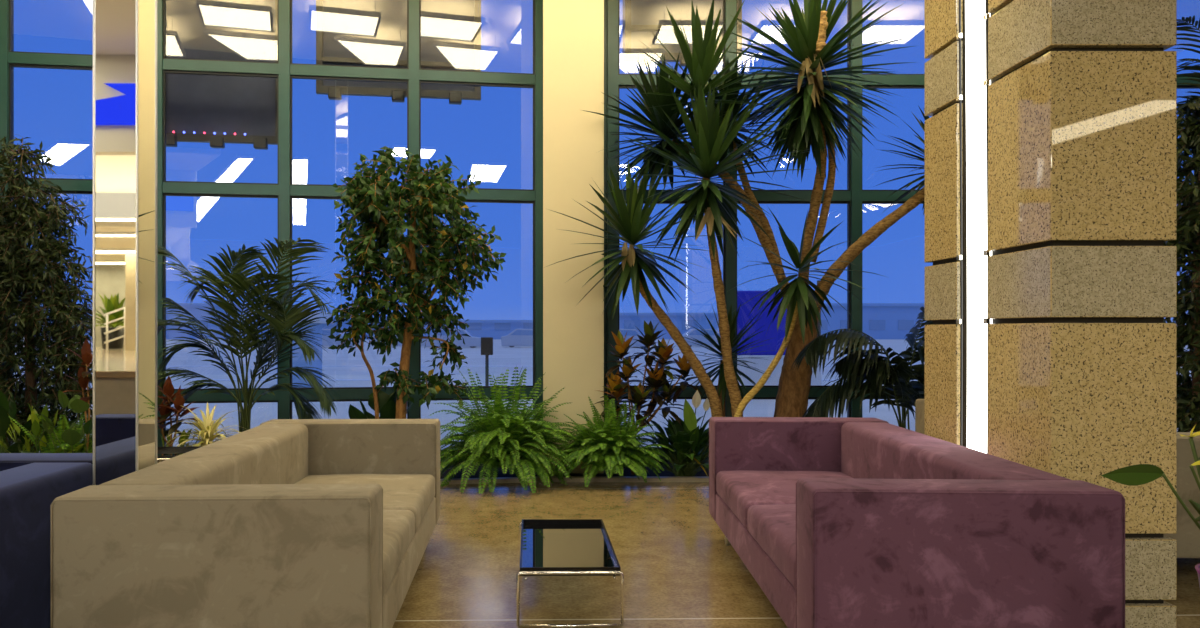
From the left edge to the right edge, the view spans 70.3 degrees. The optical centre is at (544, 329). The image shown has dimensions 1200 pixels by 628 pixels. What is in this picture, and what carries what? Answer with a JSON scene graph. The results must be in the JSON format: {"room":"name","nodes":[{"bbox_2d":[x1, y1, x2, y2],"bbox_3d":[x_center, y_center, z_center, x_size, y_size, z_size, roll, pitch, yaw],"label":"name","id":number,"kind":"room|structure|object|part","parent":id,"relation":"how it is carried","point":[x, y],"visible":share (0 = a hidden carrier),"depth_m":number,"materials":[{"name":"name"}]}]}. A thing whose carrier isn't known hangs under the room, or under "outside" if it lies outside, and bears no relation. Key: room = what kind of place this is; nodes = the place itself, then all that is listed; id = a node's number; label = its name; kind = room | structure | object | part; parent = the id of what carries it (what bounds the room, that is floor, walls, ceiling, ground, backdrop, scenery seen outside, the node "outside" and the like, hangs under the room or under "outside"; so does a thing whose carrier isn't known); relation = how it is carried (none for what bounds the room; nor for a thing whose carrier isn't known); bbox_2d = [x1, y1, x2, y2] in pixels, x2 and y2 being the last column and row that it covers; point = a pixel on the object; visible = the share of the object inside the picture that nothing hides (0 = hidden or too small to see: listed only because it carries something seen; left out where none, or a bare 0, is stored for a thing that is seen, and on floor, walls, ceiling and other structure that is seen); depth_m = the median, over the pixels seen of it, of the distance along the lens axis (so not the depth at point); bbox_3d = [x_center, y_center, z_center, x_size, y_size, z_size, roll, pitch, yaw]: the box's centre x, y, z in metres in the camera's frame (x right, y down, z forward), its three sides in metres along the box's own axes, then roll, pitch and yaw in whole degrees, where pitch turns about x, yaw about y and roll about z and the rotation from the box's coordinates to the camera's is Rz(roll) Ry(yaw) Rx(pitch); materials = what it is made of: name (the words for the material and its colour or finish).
{"room":"lobby","nodes":[
{"label":"lobby","id":0,"kind":"room"},
{"bbox_2d":[93,0,156,484],"bbox_3d":[-1.591,-1.150,3.228,0.166,4.700,0.162,0,0,0],"label":"column","id":1,"kind":"structure","parent":0,"point":[124,31],"depth_m":3.15,"materials":[{"name":"white mirror"}]},
{"bbox_2d":[543,0,603,472],"bbox_3d":[0.235,-1.150,7.450,0.502,4.700,0.900,0,0,0],"label":"column","id":2,"kind":"structure","parent":0,"point":[573,30],"depth_m":7.00,"materials":[{"name":"beige paint"}]},
{"bbox_2d":[14,339,1190,374],"bbox_3d":[0.000,1.375,92.000,320.000,0.150,136.000,0,0,0],"label":"sea","id":3,"kind":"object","parent":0,"point":[502,355],"depth_m":37.46,"materials":[{"name":"blue liquid"}]},
{"bbox_2d":[40,303,274,338],"bbox_3d":[-54.000,-1.200,122.000,32.800,5.000,8.800,0,0,0],"label":"building","id":4,"kind":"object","parent":3,"relation":"on","point":[197,313],"visible":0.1,"depth_m":118.00,"materials":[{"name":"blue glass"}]},
{"bbox_2d":[322,329,360,346],"bbox_3d":[-16.189,0.598,63.995,4.292,1.392,1.710,0,0,0],"label":"car","id":5,"kind":"object","parent":3,"relation":"on","point":[326,341],"visible":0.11,"depth_m":63.15,"materials":[{"name":"grey paint"}]},
{"bbox_2d":[321,317,449,338],"bbox_3d":[-25.000,-0.250,122.000,22.800,3.100,8.800,0,0,0],"label":"building","id":6,"kind":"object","parent":3,"relation":"on","point":[324,325],"visible":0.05,"depth_m":118.00,"materials":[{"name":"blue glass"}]},
{"bbox_2d":[370,335,424,345],"bbox_3d":[-11.259,0.598,65.995,4.292,1.392,1.710,0,0,0],"label":"car","id":7,"kind":"object","parent":3,"relation":"on","point":[399,343],"visible":0.12,"depth_m":65.15,"materials":[{"name":"grey paint"}]},
{"bbox_2d":[424,329,480,347],"bbox_3d":[-6.565,0.598,61.995,4.292,1.392,1.710,0,0,0],"label":"car","id":8,"kind":"object","parent":3,"relation":"on","point":[472,342],"visible":0.62,"depth_m":61.15,"materials":[{"name":"grey paint"}]},
{"bbox_2d":[459,320,532,338],"bbox_3d":[-5.000,-0.050,122.000,14.800,2.700,8.800,0,0,0],"label":"building","id":9,"kind":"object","parent":3,"relation":"on","point":[496,329],"visible":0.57,"depth_m":117.89,"materials":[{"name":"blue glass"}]},
{"bbox_2d":[166,366,831,366],"bbox_3d":[3.000,1.292,30.250,34.000,0.015,0.500,0,0,0],"label":"kerb","id":10,"kind":"object","parent":3,"relation":"on","point":[166,366],"depth_m":30.00,"materials":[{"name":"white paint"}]},
{"bbox_2d":[501,329,532,346],"bbox_3d":[-1.130,0.598,63.995,4.292,1.392,1.710,0,0,0],"label":"car","id":11,"kind":"object","parent":3,"relation":"on","point":[518,337],"visible":0.51,"depth_m":63.15,"materials":[{"name":"grey paint"}]},
{"bbox_2d":[619,329,655,347],"bbox_3d":[5.835,0.598,61.995,4.292,1.392,1.710,0,0,0],"label":"car","id":12,"kind":"object","parent":3,"relation":"on","point":[630,332],"visible":0.21,"depth_m":61.15,"materials":[{"name":"grey paint"}]},
{"bbox_2d":[619,313,717,338],"bbox_3d":[15.000,-0.550,122.000,18.800,3.700,8.800,0,0,0],"label":"building","id":13,"kind":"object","parent":3,"relation":"on","point":[683,322],"visible":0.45,"depth_m":118.00,"materials":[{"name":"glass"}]},
{"bbox_2d":[676,329,719,346],"bbox_3d":[12.423,0.598,65.995,4.292,1.392,1.710,0,0,0],"label":"car","id":14,"kind":"object","parent":3,"relation":"on","point":[694,333],"visible":0.32,"depth_m":65.15,"materials":[{"name":"grey paint"}]},
{"bbox_2d":[821,303,927,338],"bbox_3d":[44.000,-1.200,122.000,32.800,5.000,8.800,0,0,0],"label":"building","id":15,"kind":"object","parent":3,"relation":"on","point":[879,320],"visible":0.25,"depth_m":118.00,"materials":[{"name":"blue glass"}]},
{"bbox_2d":[15,375,1191,451],"bbox_3d":[0.000,1.330,15.100,120.000,0.140,17.800,0,0,0],"label":"beach","id":16,"kind":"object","parent":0,"point":[262,412],"depth_m":13.82},
{"bbox_2d":[269,312,332,386],"bbox_3d":[-5.476,0.430,19.000,1.200,1.660,1.200,0,0,0],"label":"kiosk","id":17,"kind":"object","parent":16,"relation":"on","point":[298,360],"visible":0.28,"depth_m":18.60,"materials":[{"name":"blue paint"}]},
{"bbox_2d":[181,379,457,380],"bbox_3d":[-5.600,1.272,21.250,6.800,0.055,0.500,0,0,0],"label":"kerb","id":18,"kind":"object","parent":16,"relation":"on","point":[188,379],"visible":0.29,"depth_m":21.38,"materials":[{"name":"white paint"}]},
{"bbox_2d":[481,337,492,400],"bbox_3d":[-1.024,0.695,15.000,0.210,1.130,0.140,0,0,0],"label":"sign post","id":19,"kind":"object","parent":16,"relation":"on","point":[486,342],"visible":0.92,"depth_m":14.93,"materials":[{"name":"grey metal"}]},
{"bbox_3d":[-1.024,0.805,15.000,0.055,0.910,0.055,0,0,22],"label":"post","id":20,"kind":"part","parent":19,"relation":"part of","materials":[{"name":"grey metal"}]},
{"bbox_2d":[718,280,821,384],"bbox_3d":[4.198,0.180,16.000,1.640,2.160,1.200,0,0,0],"label":"booth","id":21,"kind":"object","parent":16,"relation":"on","point":[763,323],"visible":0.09,"depth_m":15.50,"materials":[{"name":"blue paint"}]},
{"bbox_2d":[689,379,865,380],"bbox_3d":[6.250,1.272,21.200,5.500,0.055,0.400,0,0,0],"label":"kerb","id":22,"kind":"object","parent":16,"relation":"on","point":[691,379],"depth_m":21.00,"materials":[{"name":"white paint"}]},
{"bbox_2d":[604,0,606,415],"bbox_3d":[0.290,-1.150,7.870,0.620,4.700,0.100,0,0,0],"label":"wall","id":23,"kind":"structure","parent":0,"point":[605,1],"depth_m":7.82,"materials":[{"name":"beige paint"}]},
{"bbox_2d":[0,0,542,460],"bbox_3d":[-4.007,-1.140,7.243,8.083,4.680,0.120,0,0,-8],"label":"window","id":24,"kind":"structure","parent":23,"relation":"in","point":[284,70],"depth_m":7.43,"materials":[{"name":"green metal"}]},
{"bbox_2d":[607,0,1199,458],"bbox_3d":[4.310,-1.140,7.810,7.475,4.680,0.120,0,0,0],"label":"window","id":25,"kind":"structure","parent":23,"relation":"in","point":[854,196],"depth_m":7.76,"materials":[{"name":"green metal"}]},
{"bbox_2d":[392,482,1199,627],"bbox_3d":[-2.000,1.260,-6.650,32.000,0.120,26.700,0,0,0],"label":"floor","id":26,"kind":"structure","parent":0,"point":[678,569],"depth_m":4.24,"materials":[{"name":"stone"}]},
{"bbox_2d":[0,453,92,627],"bbox_3d":[-2.175,0.850,2.345,0.951,0.700,2.250,0,0,0],"label":"sofa","id":27,"kind":"object","parent":26,"relation":"on","point":[30,483],"visible":0.4,"depth_m":2.84,"materials":[{"name":"blue fabric"}]},
{"bbox_3d":[-2.175,0.782,3.357,0.950,0.565,0.225,0,0,0],"label":"armrest","id":28,"kind":"part","parent":27,"relation":"part of","materials":[{"name":"blue fabric"}]},
{"bbox_2d":[0,403,92,452],"bbox_3d":[-3.554,0.845,6.040,0.789,0.676,0.847,0,0,-39],"label":"shrub","id":29,"kind":"object","parent":26,"relation":"on","point":[36,430],"visible":0.3,"depth_m":5.97,"materials":[{"name":"green plant"}]},
{"bbox_2d":[8,413,92,452],"bbox_3d":[-3.293,0.830,5.969,0.831,0.633,0.657,0,0,13],"label":"fern","id":30,"kind":"object","parent":26,"relation":"on","point":[67,447],"visible":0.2,"depth_m":5.86,"materials":[{"name":"green plant"}]},
{"bbox_2d":[21,390,92,452],"bbox_3d":[-3.268,0.794,5.954,0.774,0.778,0.586,0,0,20],"label":"shrub","id":31,"kind":"object","parent":26,"relation":"on","point":[71,437],"visible":0.31,"depth_m":5.75,"materials":[{"name":"green plant"}]},
{"bbox_2d":[63,338,92,452],"bbox_3d":[-3.208,0.629,5.968,0.291,1.144,0.358,0,0,0],"label":"croton","id":32,"kind":"object","parent":26,"relation":"on","point":[83,378],"visible":0.5,"depth_m":5.93,"materials":[{"name":"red plant"}]},
{"bbox_2d":[157,376,198,446],"bbox_3d":[-2.687,0.766,6.188,0.452,0.870,0.414,0,0,0],"label":"croton","id":33,"kind":"object","parent":26,"relation":"on","point":[165,410],"visible":0.73,"depth_m":6.15,"materials":[{"name":"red plant"}]},
{"bbox_2d":[157,446,202,462],"bbox_3d":[-2.440,1.000,5.620,0.473,0.400,0.473,0,0,-5],"label":"tray table","id":34,"kind":"object","parent":26,"relation":"on","point":[163,453],"visible":0.07,"depth_m":5.76,"materials":[{"name":"grey glass"}]},
{"bbox_2d":[161,429,200,446],"bbox_3d":[-2.649,0.947,6.167,0.673,0.473,0.552,0,0,-8],"label":"shrub","id":35,"kind":"object","parent":26,"relation":"on","point":[182,433],"visible":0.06,"depth_m":6.15,"materials":[{"name":"green plant"}]},
{"bbox_2d":[163,402,245,446],"bbox_3d":[-2.402,0.867,6.087,0.663,0.666,0.640,0,0,0],"label":"dracaena","id":36,"kind":"object","parent":26,"relation":"on","point":[207,427],"visible":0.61,"depth_m":6.08,"materials":[{"name":"beige plant"}]},
{"bbox_2d":[51,419,439,627],"bbox_3d":[-1.033,0.850,3.669,0.951,0.700,2.250,0,0,-2],"label":"sofa","id":37,"kind":"object","parent":26,"relation":"on","point":[276,523],"visible":1,"depth_m":2.55,"materials":[{"name":"beige fabric"}]},
{"bbox_3d":[-1.372,0.783,3.659,0.270,0.563,1.824,0,0,-2],"label":"backrest","id":38,"kind":"part","parent":37,"relation":"part of","materials":[{"name":"beige fabric"}]},
{"bbox_3d":[-1.002,0.782,2.657,0.950,0.565,0.225,0,0,-2],"label":"armrest","id":39,"kind":"part","parent":37,"relation":"part of","materials":[{"name":"beige fabric"}]},
{"bbox_3d":[-1.063,0.782,4.681,0.950,0.565,0.225,0,0,-2],"label":"armrest","id":40,"kind":"part","parent":37,"relation":"part of","materials":[{"name":"beige fabric"}]},
{"bbox_2d":[295,474,434,533],"bbox_3d":[-0.922,0.827,4.121,0.698,0.156,0.892,0,0,-2],"label":"seat cushion","id":41,"kind":"object","parent":37,"relation":"on","point":[415,493],"depth_m":4.20,"materials":[{"name":"beige fabric"}]},
{"bbox_2d":[383,510,414,596],"bbox_3d":[-0.895,0.827,3.225,0.698,0.155,0.892,0,0,-2],"label":"seat cushion","id":42,"kind":"object","parent":37,"relation":"on","point":[398,525],"depth_m":3.25,"materials":[{"name":"beige fabric"}]},
{"bbox_2d":[430,365,588,493],"bbox_3d":[-0.344,0.729,6.718,1.374,0.921,1.321,0,0,27],"label":"fern","id":43,"kind":"object","parent":26,"relation":"on","point":[503,437],"visible":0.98,"depth_m":6.49,"materials":[{"name":"green plant"}]},
{"bbox_2d":[517,519,623,627],"bbox_3d":[0.094,1.080,3.875,0.433,0.240,0.903,0,0,-1],"label":"tray table","id":44,"kind":"object","parent":26,"relation":"on","point":[547,547],"visible":1,"depth_m":3.74,"materials":[{"name":"grey glass"}]},
{"bbox_3d":[0.086,1.087,4.320,0.433,0.226,0.013,0,0,-1],"label":"leg frame","id":45,"kind":"part","parent":44,"relation":"part of","materials":[{"name":"silver metal"}]},
{"bbox_2d":[520,519,620,575],"bbox_3d":[0.094,0.977,3.875,0.423,0.034,0.885,0,0,0],"label":"table top","id":46,"kind":"object","parent":44,"relation":"on","point":[549,547],"depth_m":3.81,"materials":[{"name":"black glass"}]},
{"bbox_3d":[0.102,1.087,3.430,0.433,0.226,0.013,0,0,-1],"label":"leg frame","id":47,"kind":"part","parent":44,"relation":"part of","materials":[{"name":"silver metal"}]},
{"bbox_2d":[440,459,708,478],"bbox_3d":[-0.523,1.240,6.931,17.125,0.120,1.622,0,0,-4],"label":"soil","id":48,"kind":"object","parent":26,"relation":"on","point":[627,472],"visible":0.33,"depth_m":6.99,"materials":[{"name":"brown soil"}]},
{"bbox_2d":[0,377,91,452],"bbox_3d":[-3.918,0.752,6.292,1.340,0.861,1.088,0,0,0],"label":"philodendron","id":49,"kind":"object","parent":48,"relation":"on","point":[5,421],"visible":0.21,"depth_m":6.02,"materials":[{"name":"green plant"}]},
{"bbox_2d":[0,134,92,450],"bbox_3d":[-4.080,-0.153,6.496,1.549,2.708,1.160,0,0,-10],"label":"tree","id":50,"kind":"object","parent":48,"relation":"on","point":[25,271],"visible":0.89,"depth_m":6.34,"materials":[{"name":"green plant"}]},
{"bbox_2d":[157,237,339,431],"bbox_3d":[-2.425,0.240,6.621,1.555,1.862,1.025,0,0,0],"label":"areca palm","id":51,"kind":"object","parent":48,"relation":"on","point":[237,280],"visible":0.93,"depth_m":6.60,"materials":[{"name":"green plant"}]},
{"bbox_2d":[348,390,411,418],"bbox_3d":[-1.430,0.849,7.226,0.539,0.665,0.554,0,0,-34],"label":"rubber plant","id":52,"kind":"object","parent":48,"relation":"on","point":[387,403],"visible":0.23,"depth_m":7.12,"materials":[{"name":"green plant"}]},
{"bbox_2d":[323,146,506,418],"bbox_3d":[-1.091,-0.148,6.989,1.525,2.697,0.892,0,0,6],"label":"fig tree","id":53,"kind":"object","parent":48,"relation":"on","point":[380,214],"visible":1,"depth_m":6.88,"materials":[{"name":"green plant"}]},
{"bbox_3d":[-1.442,0.353,7.000,0.155,1.696,0.041,0,0,0],"label":"stem","id":54,"kind":"part","parent":53,"relation":"part of","materials":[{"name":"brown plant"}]},
{"bbox_2d":[546,158,723,416],"bbox_3d":[0.760,-0.087,6.722,1.338,2.578,1.248,0,0,-44],"label":"yucca","id":55,"kind":"object","parent":48,"relation":"on","point":[630,224],"visible":0.94,"depth_m":6.69,"materials":[{"name":"green plant"}]},
{"bbox_3d":[1.066,0.299,6.857,0.827,1.806,0.107,0,0,-10],"label":"stem","id":56,"kind":"part","parent":55,"relation":"part of","materials":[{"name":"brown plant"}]},
{"bbox_2d":[593,320,701,474],"bbox_3d":[0.830,0.560,6.971,0.968,1.281,0.476,0,0,0],"label":"croton","id":57,"kind":"object","parent":48,"relation":"on","point":[656,379],"visible":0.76,"depth_m":6.92,"materials":[{"name":"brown plant"}]},
{"bbox_2d":[624,390,715,475],"bbox_3d":[1.152,0.832,6.886,0.905,0.703,0.845,0,0,-39],"label":"peace lily","id":58,"kind":"object","parent":48,"relation":"on","point":[688,442],"visible":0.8,"depth_m":6.81,"materials":[{"name":"green plant"}]},
{"bbox_2d":[602,0,813,416],"bbox_3d":[1.276,-0.688,6.606,1.663,3.778,1.437,0,0,30],"label":"yucca","id":59,"kind":"object","parent":48,"relation":"on","point":[710,138],"visible":0.94,"depth_m":6.56,"materials":[{"name":"green plant"}]},
{"bbox_3d":[1.422,-0.009,6.775,0.423,2.421,0.114,0,0,-31],"label":"stem","id":60,"kind":"part","parent":59,"relation":"part of","materials":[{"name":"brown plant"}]},
{"bbox_2d":[684,304,775,416],"bbox_3d":[1.555,0.475,7.268,0.973,1.450,0.944,0,0,0],"label":"yucca","id":61,"kind":"object","parent":48,"relation":"on","point":[721,389],"visible":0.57,"depth_m":7.20,"materials":[{"name":"green plant"}]},
{"bbox_3d":[1.521,0.728,7.300,0.090,0.946,0.083,0,0,0],"label":"stem","id":62,"kind":"part","parent":61,"relation":"part of","materials":[{"name":"brown plant"}]},
{"bbox_2d":[583,0,928,416],"bbox_3d":[2.045,-0.811,6.831,3.584,4.040,1.597,0,0,12],"label":"tree","id":63,"kind":"object","parent":48,"relation":"on","point":[813,99],"visible":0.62,"depth_m":6.87,"materials":[{"name":"green plant"}]},
{"bbox_2d":[727,207,885,416],"bbox_3d":[2.033,0.120,6.671,1.155,2.169,1.150,0,0,36],"label":"yucca","id":64,"kind":"object","parent":48,"relation":"on","point":[798,294],"visible":0.92,"depth_m":6.61,"materials":[{"name":"green plant"}]},
{"bbox_3d":[1.709,0.425,6.707,0.591,1.559,0.081,0,0,5],"label":"stem","id":65,"kind":"part","parent":64,"relation":"part of","materials":[{"name":"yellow plant"}]},
{"bbox_2d":[790,307,932,429],"bbox_3d":[2.746,0.488,6.688,1.495,1.368,1.082,0,0,-19],"label":"palm","id":66,"kind":"object","parent":48,"relation":"on","point":[877,371],"visible":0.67,"depth_m":6.68,"materials":[{"name":"green plant"}]},
{"bbox_2d":[1164,95,1199,431],"bbox_3d":[5.312,-0.349,6.903,0.799,3.104,0.955,0,0,0],"label":"tree","id":67,"kind":"object","parent":48,"relation":"on","point":[1187,242],"visible":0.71,"depth_m":6.87,"materials":[{"name":"green plant"}]},
{"bbox_2d":[1172,15,1199,181],"bbox_3d":[5.509,-0.703,6.961,0.909,3.746,0.810,0,0,0],"label":"palm","id":68,"kind":"object","parent":48,"relation":"on","point":[1195,102],"visible":0.71,"depth_m":7.07,"materials":[{"name":"plant"}]},
{"bbox_2d":[440,476,708,484],"bbox_3d":[-0.523,1.232,6.391,17.053,0.135,0.665,0,0,-4],"label":"trim","id":69,"kind":"structure","parent":26,"relation":"on","point":[554,478],"depth_m":6.70,"materials":[{"name":"stone"}]},
{"bbox_2d":[548,395,672,486],"bbox_3d":[0.478,0.836,6.725,0.996,0.675,0.959,0,0,-10],"label":"fern","id":70,"kind":"object","parent":26,"relation":"on","point":[610,446],"visible":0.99,"depth_m":6.54,"materials":[{"name":"green plant"}]},
{"bbox_2d":[709,417,1124,627],"bbox_3d":[1.369,0.850,3.766,0.951,0.700,2.251,0,0,3],"label":"sofa","id":71,"kind":"object","parent":26,"relation":"on","point":[840,522],"visible":1,"depth_m":2.66,"materials":[{"name":"purple fabric"}]},
{"bbox_2d":[747,504,795,588],"bbox_3d":[1.224,0.827,3.325,0.698,0.156,0.892,0,0,3],"label":"seat cushion","id":72,"kind":"object","parent":71,"relation":"on","point":[771,528],"depth_m":3.35,"materials":[{"name":"purple fabric"}]},
{"bbox_2d":[716,470,851,529],"bbox_3d":[1.266,0.827,4.220,0.698,0.155,0.892,0,0,3],"label":"seat cushion","id":73,"kind":"object","parent":71,"relation":"on","point":[736,490],"depth_m":4.22,"materials":[{"name":"purple fabric"}]},
{"bbox_3d":[1.416,0.782,4.777,0.950,0.565,0.225,0,0,3],"label":"armrest","id":74,"kind":"part","parent":71,"relation":"part of","materials":[{"name":"purple fabric"}]},
{"bbox_3d":[1.708,0.783,3.750,0.270,0.563,1.824,0,0,3],"label":"backrest","id":75,"kind":"part","parent":71,"relation":"part of","materials":[{"name":"purple fabric"}]},
{"bbox_3d":[1.321,0.782,2.755,0.950,0.565,0.225,0,0,3],"label":"armrest","id":76,"kind":"part","parent":71,"relation":"part of","materials":[{"name":"purple fabric"}]},
{"bbox_2d":[915,399,1199,557],"bbox_3d":[3.175,0.850,5.075,0.951,0.700,2.250,0,0,0],"label":"sofa","id":77,"kind":"object","parent":26,"relation":"on","point":[1187,536],"visible":0.06,"depth_m":3.95,"materials":[{"name":"beige fabric"}]},
{"bbox_3d":[3.175,0.782,6.088,0.950,0.565,0.225,0,0,0],"label":"armrest","id":78,"kind":"part","parent":77,"relation":"part of","materials":[{"name":"beige fabric"}]},
{"bbox_3d":[3.175,0.782,4.062,0.950,0.565,0.225,0,0,0],"label":"armrest","id":79,"kind":"part","parent":77,"relation":"part of","materials":[{"name":"beige fabric"}]},
{"bbox_3d":[1.880,1.064,2.180,0.393,0.272,0.413,0,0,0],"label":"tray table","id":80,"kind":"object","parent":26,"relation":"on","visible":0},
{"bbox_2d":[1101,425,1199,585],"bbox_3d":[1.687,0.598,2.180,0.546,0.714,0.260,0,0,0],"label":"potted calla","id":81,"kind":"object","parent":80,"relation":"on","point":[1140,474],"visible":1,"depth_m":2.17,"materials":[{"name":"plant"}]},
{"bbox_2d":[925,0,1176,627],"bbox_3d":[2.188,-1.150,3.814,0.485,4.700,1.092,0,0,0],"label":"pillar granite","id":82,"kind":"structure","parent":0,"point":[1082,94],"depth_m":3.27,"materials":[{"name":"beige stone"}]},
{"bbox_2d":[956,0,991,453],"bbox_3d":[1.956,-1.140,3.875,0.035,4.620,0.278,0,0,0],"label":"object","id":83,"kind":"structure","parent":82,"relation":"attached to","point":[977,15],"depth_m":3.85,"materials":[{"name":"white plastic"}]},
{"bbox_3d":[1.953,-1.140,3.997,0.012,4.620,0.034,0,0,0],"label":"rail","id":84,"kind":"part","parent":83,"relation":"part of","materials":[{"name":"black plastic"}]},
{"bbox_3d":[1.953,-1.140,3.753,0.012,4.620,0.034,0,0,0],"label":"rail","id":85,"kind":"part","parent":83,"relation":"part of","materials":[{"name":"black plastic"}]},
{"bbox_2d":[1195,564,1199,585],"bbox_3d":[1.830,0.792,2.180,0.260,0.325,0.260,0,0,0],"label":"pot","id":86,"kind":"object","parent":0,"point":[1197,567],"depth_m":2.24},
{"label":"outside","id":87,"kind":"structure","parent":0,"visible":0},
{"bbox_2d":[166,0,277,149],"bbox_3d":[-3.009,-2.541,7.941,1.103,1.718,0.280,0,0,-8],"label":"ceiling","id":88,"kind":"structure","parent":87,"point":[217,111],"depth_m":7.88,"materials":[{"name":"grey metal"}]},
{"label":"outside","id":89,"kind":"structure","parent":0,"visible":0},
{"bbox_2d":[316,0,480,104],"bbox_3d":[-1.395,-2.785,8.172,1.543,1.230,0.280,0,0,-8],"label":"ceiling","id":90,"kind":"structure","parent":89,"point":[369,33],"depth_m":8.10,"materials":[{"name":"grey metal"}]},
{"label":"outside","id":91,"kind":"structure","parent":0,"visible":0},
{"bbox_2d":[623,0,741,65],"bbox_3d":[1.344,-2.985,8.360,1.136,0.829,0.280,0,0,0],"label":"ceiling","id":92,"kind":"structure","parent":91,"point":[640,17],"depth_m":8.30,"materials":[{"name":"grey metal"}]}
]}

